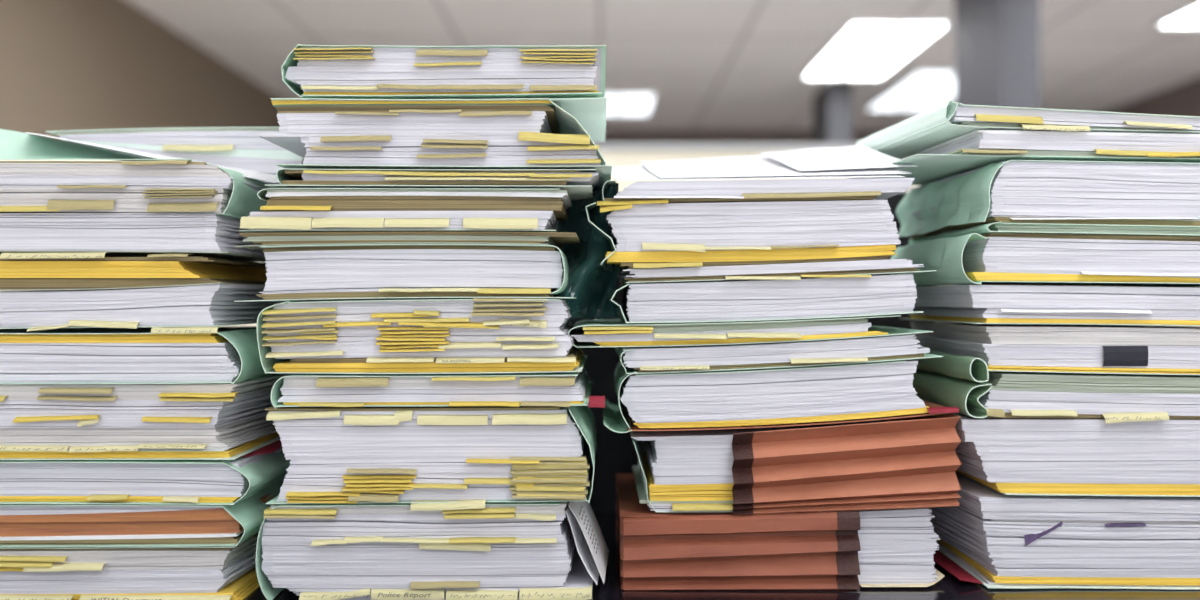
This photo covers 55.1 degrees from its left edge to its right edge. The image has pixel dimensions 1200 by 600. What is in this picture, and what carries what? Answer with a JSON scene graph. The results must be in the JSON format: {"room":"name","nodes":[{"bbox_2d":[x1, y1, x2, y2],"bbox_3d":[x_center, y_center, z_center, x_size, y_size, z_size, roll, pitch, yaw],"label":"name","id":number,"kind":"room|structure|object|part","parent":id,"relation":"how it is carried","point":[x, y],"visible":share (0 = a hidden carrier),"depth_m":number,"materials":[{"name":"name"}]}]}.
{"room":"office","nodes":[
{"label":"office","id":0,"kind":"room"},
{"bbox_2d":[0,0,279,140],"bbox_3d":[-2.670,-0.310,3.900,0.100,2.900,14.700,0,0,0],"label":"wall","id":1,"kind":"structure","parent":0,"point":[65,64],"depth_m":6.13,"materials":[{"name":"brown paint"}]},
{"bbox_2d":[127,0,1199,129],"bbox_3d":[0.915,-1.710,3.900,7.070,0.100,14.700,0,0,0],"label":"ceiling","id":2,"kind":"structure","parent":0,"point":[711,64],"depth_m":7.36,"materials":[{"name":"paint"}]},
{"bbox_2d":[605,90,657,115],"bbox_3d":[0.150,-1.645,9.650,0.620,0.030,1.100,0,0,0],"label":"recessed light","id":3,"kind":"object","parent":2,"relation":"in","point":[619,102],"visible":0.66,"depth_m":9.56,"materials":[{"name":"white plastic"}]},
{"bbox_2d":[605,95,653,113],"bbox_3d":[0.150,-1.649,9.650,0.560,0.014,1.040,0,0,0],"label":"diffuser","id":4,"kind":"object","parent":3,"relation":"attached to","point":[616,104],"depth_m":9.66,"materials":[{"name":"white plastic"}]},
{"bbox_2d":[799,18,954,78],"bbox_3d":[1.780,-1.645,7.630,0.620,0.030,1.720,0,0,0],"label":"recessed light","id":5,"kind":"object","parent":2,"relation":"in","point":[862,48],"visible":0.98,"depth_m":7.45,"materials":[{"name":"white plastic"}]},
{"bbox_2d":[861,67,954,110],"bbox_3d":[2.570,-1.645,9.070,0.620,0.030,1.740,0,0,0],"label":"recessed light","id":6,"kind":"object","parent":2,"relation":"in","point":[923,88],"visible":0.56,"depth_m":9.10,"materials":[{"name":"white plastic"}]},
{"bbox_2d":[1150,0,1199,27],"bbox_3d":[3.610,-1.645,6.300,0.620,0.030,1.200,0,0,0],"label":"recessed light","id":7,"kind":"object","parent":2,"relation":"in","point":[1187,16],"visible":1,"depth_m":6.71,"materials":[{"name":"white plastic"}]},
{"bbox_2d":[1163,7,1199,24],"bbox_3d":[3.610,-1.649,6.300,0.560,0.014,1.140,0,0,0],"label":"diffuser","id":8,"kind":"object","parent":7,"relation":"attached to","point":[1191,16],"depth_m":6.71,"materials":[{"name":"white plastic"}]},
{"bbox_2d":[594,130,880,142],"bbox_3d":[0.915,-0.310,11.300,7.270,2.900,0.100,0,0,0],"label":"wall","id":9,"kind":"structure","parent":0,"point":[611,136],"depth_m":11.25,"materials":[{"name":"brown paint"}]},
{"bbox_2d":[813,82,851,142],"bbox_3d":[1.826,-0.310,9.050,0.213,2.700,0.630,0,0,0],"label":"column","id":10,"kind":"structure","parent":0,"point":[832,104],"depth_m":8.75,"materials":[{"name":"grey paint"}]},
{"bbox_2d":[955,0,1039,107],"bbox_3d":[1.995,-0.310,5.815,0.210,2.700,0.760,0,0,0],"label":"column","id":11,"kind":"structure","parent":0,"point":[997,42],"depth_m":5.51,"materials":[{"name":"grey paint"}]},
{"bbox_2d":[1105,76,1199,115],"bbox_3d":[4.500,-0.310,3.900,0.100,2.900,14.700,0,0,0],"label":"wall","id":12,"kind":"structure","parent":0,"point":[1183,99],"depth_m":8.94,"materials":[{"name":"brown paint"}]},
{"bbox_3d":[0.915,1.090,3.900,7.070,0.100,14.700,0,0,0],"label":"floor","id":13,"kind":"structure","parent":0,"visible":0},
{"bbox_2d":[0,143,918,325],"bbox_3d":[0.000,0.312,3.075,4.800,1.456,0.066,0,0,0],"label":"wall","id":14,"kind":"structure","parent":13,"relation":"on","point":[614,154],"depth_m":3.05,"materials":[{"name":"paint"}]},
{"bbox_3d":[-1.600,0.282,3.075,1.560,1.356,0.050,0,0,0],"label":"fabric panel","id":15,"kind":"part","parent":14,"relation":"part of","materials":[{"name":"white paper"}]},
{"bbox_3d":[0.000,0.282,3.075,1.560,1.356,0.050,0,0,0],"label":"fabric panel","id":16,"kind":"part","parent":14,"relation":"part of","materials":[{"name":"white paper"}]},
{"bbox_2d":[244,512,1199,599],"bbox_3d":[0.000,0.665,1.385,2.200,0.750,1.030,0,0,0],"label":"desk","id":17,"kind":"object","parent":13,"relation":"on","point":[949,587],"visible":0.02,"depth_m":1.14,"materials":[{"name":"black laminate"}]},
{"bbox_2d":[0,567,259,599],"bbox_3d":[-0.500,0.287,1.246,0.314,0.010,0.299,0,0,0],"label":"document folder","id":18,"kind":"object","parent":17,"relation":"on","point":[245,585],"visible":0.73,"depth_m":1.10,"materials":[{"name":"beige paper"}]},
{"bbox_2d":[0,531,258,593],"bbox_3d":[-0.498,0.260,1.247,0.324,0.046,0.303,0,0,0],"label":"document folder","id":19,"kind":"object","parent":18,"relation":"on","point":[192,569],"visible":0.56,"depth_m":1.11,"materials":[{"name":"white paper"}]},
{"bbox_2d":[0,477,284,546],"bbox_3d":[-0.498,0.216,1.249,0.324,0.041,0.301,0,0,0],"label":"document folder","id":20,"kind":"object","parent":19,"relation":"on","point":[21,525],"visible":0.49,"depth_m":1.11,"materials":[{"name":"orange paper"}]},
{"bbox_2d":[0,447,290,504],"bbox_3d":[-0.496,0.175,1.248,0.328,0.042,0.301,0,0,0],"label":"document folder","id":21,"kind":"object","parent":20,"relation":"on","point":[186,482],"visible":0.7,"depth_m":1.11,"materials":[{"name":"white paper"}]},
{"bbox_2d":[0,432,280,459],"bbox_3d":[-0.506,0.149,1.248,0.311,0.007,0.302,0,0,0],"label":"document folder","id":22,"kind":"object","parent":21,"relation":"on","point":[238,451],"visible":0.36,"depth_m":1.11,"materials":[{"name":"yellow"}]},
{"bbox_2d":[0,373,293,451],"bbox_3d":[-0.494,0.113,1.247,0.330,0.065,0.303,0,0,0],"label":"document folder","id":23,"kind":"object","parent":22,"relation":"on","point":[195,416],"visible":0.87,"depth_m":1.11,"materials":[{"name":"white paper"}]},
{"bbox_2d":[0,326,274,383],"bbox_3d":[-0.500,0.056,1.249,0.318,0.051,0.301,0,0,0],"label":"document folder","id":24,"kind":"object","parent":23,"relation":"on","point":[139,355],"visible":0.7,"depth_m":1.11,"materials":[{"name":"white paper"}]},
{"bbox_2d":[0,284,282,333],"bbox_3d":[-0.502,0.008,1.248,0.312,0.049,0.302,0,0,0],"label":"document folder","id":25,"kind":"object","parent":24,"relation":"on","point":[168,310],"visible":0.92,"depth_m":1.10,"materials":[{"name":"white paper"}]},
{"bbox_2d":[0,257,267,290],"bbox_3d":[-0.512,-0.026,1.250,0.298,0.033,0.298,0,0,0],"label":"document folder","id":26,"kind":"object","parent":25,"relation":"on","point":[107,273],"visible":0.72,"depth_m":1.11,"materials":[{"name":"yellow paper"}]},
{"bbox_2d":[0,213,265,261],"bbox_3d":[-0.506,-0.061,1.248,0.309,0.044,0.303,0,0,0],"label":"document folder","id":27,"kind":"object","parent":26,"relation":"on","point":[22,235],"visible":0.77,"depth_m":1.11,"materials":[{"name":"beige paper"}]},
{"bbox_2d":[0,129,270,218],"bbox_3d":[-0.563,-0.138,1.248,0.422,0.109,0.303,0,0,0],"label":"document folder","id":28,"kind":"object","parent":27,"relation":"on","point":[128,184],"visible":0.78,"depth_m":1.11,"materials":[{"name":"white paper"}]},
{"bbox_2d":[25,127,303,184],"bbox_3d":[-0.490,-0.158,1.332,0.314,0.076,0.424,0,0,0],"label":"document folder","id":29,"kind":"object","parent":28,"relation":"on","point":[239,149],"visible":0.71,"depth_m":1.30,"materials":[{"name":"white paper"}]},
{"bbox_2d":[239,440,281,457],"bbox_3d":[-0.350,0.154,1.192,0.035,0.004,0.155,0,0,0],"label":"card","id":30,"kind":"object","parent":21,"relation":"on","point":[275,445],"visible":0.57,"depth_m":1.18,"materials":[{"name":"red"}]},
{"bbox_2d":[287,546,592,599],"bbox_3d":[-0.153,0.282,1.240,0.294,0.015,0.300,0,0,0],"label":"document folder","id":31,"kind":"object","parent":17,"relation":"on","point":[578,585],"visible":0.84,"depth_m":1.10,"materials":[{"name":"beige paper"}]},
{"bbox_2d":[255,501,575,599],"bbox_3d":[-0.177,0.242,1.242,0.308,0.095,0.303,0,0,0],"label":"document folder","id":32,"kind":"object","parent":31,"relation":"on","point":[498,544],"visible":0.76,"depth_m":1.10,"materials":[{"name":"white paper"}]},
{"bbox_2d":[265,406,595,510],"bbox_3d":[-0.163,0.151,1.242,0.317,0.097,0.303,0,0,0],"label":"document folder","id":33,"kind":"object","parent":32,"relation":"on","point":[429,458],"visible":0.95,"depth_m":1.10,"materials":[{"name":"white paper"}]},
{"bbox_2d":[271,369,604,408],"bbox_3d":[-0.154,0.087,1.242,0.320,0.033,0.303,0,0,0],"label":"document folder","id":34,"kind":"object","parent":33,"relation":"on","point":[561,389],"visible":0.8,"depth_m":1.10,"materials":[{"name":"white paper"}]},
{"bbox_2d":[264,346,586,373],"bbox_3d":[-0.168,0.062,1.243,0.302,0.016,0.302,0,0,0],"label":"document folder","id":35,"kind":"object","parent":34,"relation":"on","point":[574,361],"visible":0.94,"depth_m":1.10,"materials":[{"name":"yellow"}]},
{"bbox_2d":[257,298,575,372],"bbox_3d":[-0.176,0.034,1.242,0.302,0.073,0.303,0,0,0],"label":"document folder","id":36,"kind":"object","parent":35,"relation":"on","point":[475,327],"visible":0.97,"depth_m":1.10,"materials":[{"name":"white paper"}]},
{"bbox_2d":[234,288,574,301],"bbox_3d":[-0.186,-0.005,1.243,0.323,0.014,0.302,0,0,0],"label":"document folder","id":37,"kind":"object","parent":36,"relation":"on","point":[366,293],"visible":0.91,"depth_m":1.10,"materials":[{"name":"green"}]},
{"bbox_2d":[260,244,568,293],"bbox_3d":[-0.178,-0.029,1.242,0.292,0.048,0.304,0,0,0],"label":"document folder","id":38,"kind":"object","parent":37,"relation":"on","point":[340,266],"visible":0.85,"depth_m":1.10,"materials":[{"name":"white paper"}]},
{"bbox_2d":[235,232,579,250],"bbox_3d":[-0.184,-0.058,1.244,0.326,0.015,0.301,0,0,0],"label":"document folder","id":39,"kind":"object","parent":38,"relation":"on","point":[557,239],"visible":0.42,"depth_m":1.10,"materials":[{"name":"beige paper"}]},
{"bbox_2d":[239,211,557,232],"bbox_3d":[-0.194,-0.076,1.242,0.302,0.020,0.303,0,0,0],"label":"document folder","id":40,"kind":"object","parent":39,"relation":"on","point":[278,221],"visible":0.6,"depth_m":1.10,"materials":[{"name":"white"}]},
{"bbox_2d":[257,188,571,219],"bbox_3d":[-0.179,-0.096,1.244,0.297,0.022,0.301,0,0,0],"label":"document folder","id":41,"kind":"object","parent":40,"relation":"on","point":[557,201],"visible":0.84,"depth_m":1.10,"materials":[{"name":"white paper"}]},
{"bbox_2d":[265,168,598,199],"bbox_3d":[-0.160,-0.117,1.243,0.318,0.018,0.303,0,0,0],"label":"document folder","id":42,"kind":"object","parent":41,"relation":"on","point":[579,183],"visible":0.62,"depth_m":1.10,"materials":[{"name":"paper"}]},
{"bbox_2d":[258,98,611,184],"bbox_3d":[-0.158,-0.160,1.242,0.339,0.066,0.303,0,0,0],"label":"document folder","id":43,"kind":"object","parent":42,"relation":"on","point":[511,133],"visible":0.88,"depth_m":1.10,"materials":[{"name":"white paper"}]},
{"bbox_2d":[281,44,605,98],"bbox_3d":[-0.149,-0.218,1.242,0.310,0.052,0.303,0,0,0],"label":"document folder","id":44,"kind":"object","parent":43,"relation":"on","point":[310,71],"visible":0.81,"depth_m":1.10,"materials":[{"name":"white paper"}]},
{"bbox_2d":[568,501,608,582],"bbox_3d":[-0.011,0.237,1.189,0.035,0.079,0.161,0,0,2],"label":"printed sheet","id":45,"kind":"object","parent":17,"relation":"on","point":[583,512],"visible":0.89,"depth_m":1.17,"materials":[{"name":"white paper"}]},
{"bbox_2d":[566,506,598,584],"bbox_3d":[-0.015,0.240,1.185,0.030,0.073,0.161,0,0,2],"label":"printed sheet","id":46,"kind":"object","parent":45,"relation":"on","point":[583,549],"visible":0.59,"depth_m":1.14,"materials":[{"name":"white paper"}]},
{"bbox_2d":[579,507,597,553],"bbox_3d":[-0.011,0.232,1.163,0.017,0.041,0.053,0,0,2],"label":"print","id":47,"kind":"object","parent":45,"relation":"attached to","point":[587,526],"depth_m":1.16,"materials":[{"name":"grey paper"}]},
{"bbox_2d":[616,474,860,590],"bbox_3d":[0.140,0.251,1.286,0.239,0.079,0.287,0,0,0],"label":"wallet","id":48,"kind":"object","parent":17,"relation":"on","point":[657,550],"visible":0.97,"depth_m":1.15,"materials":[{"name":"brown cardboard"}]},
{"bbox_3d":[0.120,0.215,1.290,0.200,0.004,0.281,0,0,0],"label":"panel","id":49,"kind":"part","parent":48,"relation":"part of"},
{"bbox_2d":[630,426,794,511],"bbox_3d":[0.118,0.174,1.285,0.173,0.082,0.263,0,0,0],"label":"bundle","id":50,"kind":"object","parent":48,"relation":"on","point":[684,470],"visible":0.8,"depth_m":1.16,"materials":[{"name":"white paper"}]},
{"bbox_2d":[626,400,961,514],"bbox_3d":[0.195,0.163,1.286,0.334,0.104,0.289,0,0,0],"label":"wallet","id":51,"kind":"object","parent":48,"relation":"on","point":[911,460],"visible":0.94,"depth_m":1.15,"materials":[{"name":"brown cardboard"}]},
{"bbox_2d":[603,359,958,432],"bbox_3d":[0.181,0.097,1.294,0.354,0.072,0.301,0,0,0],"label":"document folder","id":52,"kind":"object","parent":51,"relation":"on","point":[786,395],"visible":0.82,"depth_m":1.15,"materials":[{"name":"white paper"}]},
{"bbox_2d":[616,334,942,373],"bbox_3d":[0.181,0.054,1.293,0.322,0.039,0.303,0,0,0],"label":"document folder","id":53,"kind":"object","parent":52,"relation":"on","point":[657,359],"visible":0.87,"depth_m":1.15,"materials":[{"name":"white paper"}]},
{"bbox_2d":[568,315,932,347],"bbox_3d":[0.150,0.032,1.293,0.364,0.034,0.303,0,0,0],"label":"document folder","id":54,"kind":"object","parent":53,"relation":"on","point":[610,333],"visible":0.81,"depth_m":1.15,"materials":[{"name":"white"}]},
{"bbox_2d":[553,183,619,318],"bbox_3d":[-0.012,-0.051,1.216,0.076,0.140,0.079,0,0,0],"label":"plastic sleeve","id":55,"kind":"object","parent":54,"relation":"on","point":[592,284],"visible":0.64,"depth_m":1.21,"materials":[{"name":"teal"}]},
{"bbox_2d":[609,274,922,322],"bbox_3d":[0.166,-0.001,1.294,0.313,0.050,0.299,0,0,0],"label":"document folder","id":56,"kind":"object","parent":54,"relation":"on","point":[760,300],"visible":1,"depth_m":1.15,"materials":[{"name":"white paper"}]},
{"bbox_2d":[618,259,936,285],"bbox_3d":[0.179,-0.029,1.293,0.315,0.024,0.302,0,0,0],"label":"document folder","id":57,"kind":"object","parent":56,"relation":"on","point":[865,268],"visible":0.89,"depth_m":1.15,"materials":[{"name":"white paper"}]},
{"bbox_2d":[585,200,900,271],"bbox_3d":[0.142,-0.066,1.293,0.319,0.069,0.303,0,0,0],"label":"document folder","id":58,"kind":"object","parent":57,"relation":"on","point":[666,235],"visible":0.9,"depth_m":1.15,"materials":[{"name":"white paper"}]},
{"bbox_2d":[597,178,914,212],"bbox_3d":[0.156,-0.105,1.293,0.318,0.036,0.303,0,0,0],"label":"document folder","id":59,"kind":"object","parent":58,"relation":"on","point":[716,191],"visible":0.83,"depth_m":1.15,"materials":[{"name":"white paper"}]},
{"bbox_2d":[611,166,904,180],"bbox_3d":[0.156,-0.146,1.285,0.298,0.054,0.270,0,0,0],"label":"loose sheet","id":60,"kind":"object","parent":59,"relation":"on","point":[620,173],"visible":0.29,"depth_m":1.19,"materials":[{"name":"white paper"}]},
{"bbox_2d":[640,155,911,177],"bbox_3d":[0.189,-0.156,1.305,0.278,0.064,0.270,0,0,0],"label":"loose sheet","id":61,"kind":"object","parent":60,"relation":"on","point":[758,165],"visible":0.66,"depth_m":1.28,"materials":[{"name":"white paper"}]},
{"bbox_2d":[761,145,916,170],"bbox_3d":[0.264,-0.162,1.305,0.136,0.056,0.210,0,0,0],"label":"loose sheet","id":62,"kind":"object","parent":61,"relation":"on","point":[857,156],"visible":0.98,"depth_m":1.29,"materials":[{"name":"white paper"}]},
{"bbox_3d":[0.194,0.121,1.290,0.331,0.020,0.281,0,0,0],"label":"panel","id":63,"kind":"part","parent":51,"relation":"part of","materials":[{"name":"white paper"}]},
{"bbox_3d":[0.247,0.208,1.290,0.224,0.012,0.281,0,0,0],"label":"panel","id":64,"kind":"part","parent":51,"relation":"part of","materials":[{"name":"brown cardboard"}]},
{"bbox_3d":[0.141,0.289,1.290,0.233,0.001,0.281,0,0,0],"label":"panel","id":65,"kind":"part","parent":48,"relation":"part of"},
{"bbox_2d":[820,508,940,583],"bbox_3d":[0.267,0.249,1.287,0.156,0.077,0.250,0,0,0],"label":"bundle","id":66,"kind":"object","parent":48,"relation":"in","point":[898,546],"visible":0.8,"depth_m":1.16,"materials":[{"name":"white paper"}]},
{"bbox_2d":[860,568,944,586],"bbox_3d":[0.307,0.284,1.251,0.090,0.007,0.198,0,0,0],"label":"divider","id":67,"kind":"object","parent":17,"relation":"on","point":[937,572],"visible":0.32,"depth_m":1.16,"materials":[{"name":"beige paper"}]},
{"bbox_2d":[933,550,982,583],"bbox_3d":[0.375,0.284,1.291,0.023,0.005,0.258,0,0,0],"label":"card","id":68,"kind":"object","parent":17,"relation":"on","point":[939,558],"visible":0.56,"depth_m":1.22,"materials":[{"name":"red"}]},
{"bbox_2d":[930,471,1199,589],"bbox_3d":[0.547,0.244,1.298,0.369,0.091,0.302,0,0,0],"label":"document folder","id":69,"kind":"object","parent":17,"relation":"on","point":[1004,541],"visible":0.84,"depth_m":1.16,"materials":[{"name":"white paper"}]},
{"bbox_2d":[951,413,1199,496],"bbox_3d":[0.544,0.159,1.300,0.371,0.078,0.300,0,0,0],"label":"document folder","id":70,"kind":"object","parent":69,"relation":"on","point":[1009,456],"visible":0.8,"depth_m":1.16,"materials":[{"name":"white paper"}]},
{"bbox_2d":[912,351,1199,422],"bbox_3d":[0.547,0.090,1.298,0.366,0.066,0.304,0,0,0],"label":"document folder","id":71,"kind":"object","parent":70,"relation":"on","point":[965,383],"visible":0.83,"depth_m":1.16,"materials":[{"name":"green"}]},
{"bbox_2d":[910,321,1199,374],"bbox_3d":[0.558,0.052,1.300,0.344,0.050,0.298,0,0,0],"label":"document folder","id":72,"kind":"object","parent":71,"relation":"on","point":[1055,348],"visible":0.85,"depth_m":1.16,"materials":[{"name":"white paper"}]},
{"bbox_2d":[900,285,1199,325],"bbox_3d":[0.551,0.007,1.299,0.358,0.044,0.300,0,0,0],"label":"document folder","id":73,"kind":"object","parent":72,"relation":"on","point":[972,304],"visible":0.96,"depth_m":1.16,"materials":[{"name":"white paper"}]},
{"bbox_2d":[891,233,1199,287],"bbox_3d":[0.546,-0.041,1.299,0.370,0.054,0.301,0,0,0],"label":"document folder","id":74,"kind":"object","parent":73,"relation":"on","point":[1017,259],"visible":0.9,"depth_m":1.16,"materials":[{"name":"white paper"}]},
{"bbox_2d":[909,222,1199,243],"bbox_3d":[0.558,-0.070,1.300,0.343,0.018,0.299,0,0,0],"label":"document folder","id":75,"kind":"object","parent":74,"relation":"on","point":[998,227],"visible":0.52,"depth_m":1.16,"materials":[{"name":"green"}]},
{"bbox_2d":[896,160,1199,237],"bbox_3d":[0.548,-0.107,1.307,0.347,0.070,0.301,0,0,-3],"label":"document folder","id":76,"kind":"object","parent":75,"relation":"on","point":[1010,191],"visible":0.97,"depth_m":1.16,"materials":[{"name":"white paper"}]},
{"bbox_2d":[849,130,1199,185],"bbox_3d":[0.512,-0.157,1.308,0.414,0.028,0.302,0,0,-4],"label":"document folder","id":77,"kind":"object","parent":76,"relation":"on","point":[977,149],"visible":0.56,"depth_m":1.17,"materials":[{"name":"white paper"}]},
{"bbox_2d":[856,100,1199,158],"bbox_3d":[0.524,-0.185,1.313,0.384,0.031,0.303,0,0,-5],"label":"document folder","id":78,"kind":"object","parent":77,"relation":"on","point":[949,120],"visible":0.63,"depth_m":1.17,"materials":[{"name":"white"}]},
{"bbox_2d":[1102,346,1147,365],"bbox_3d":[0.527,0.056,1.161,0.044,0.022,0.017,0,0,0],"label":"clip","id":79,"kind":"object","parent":72,"relation":"attached to","point":[1113,355],"visible":1,"depth_m":1.15,"materials":[{"name":"black"}]}
]}

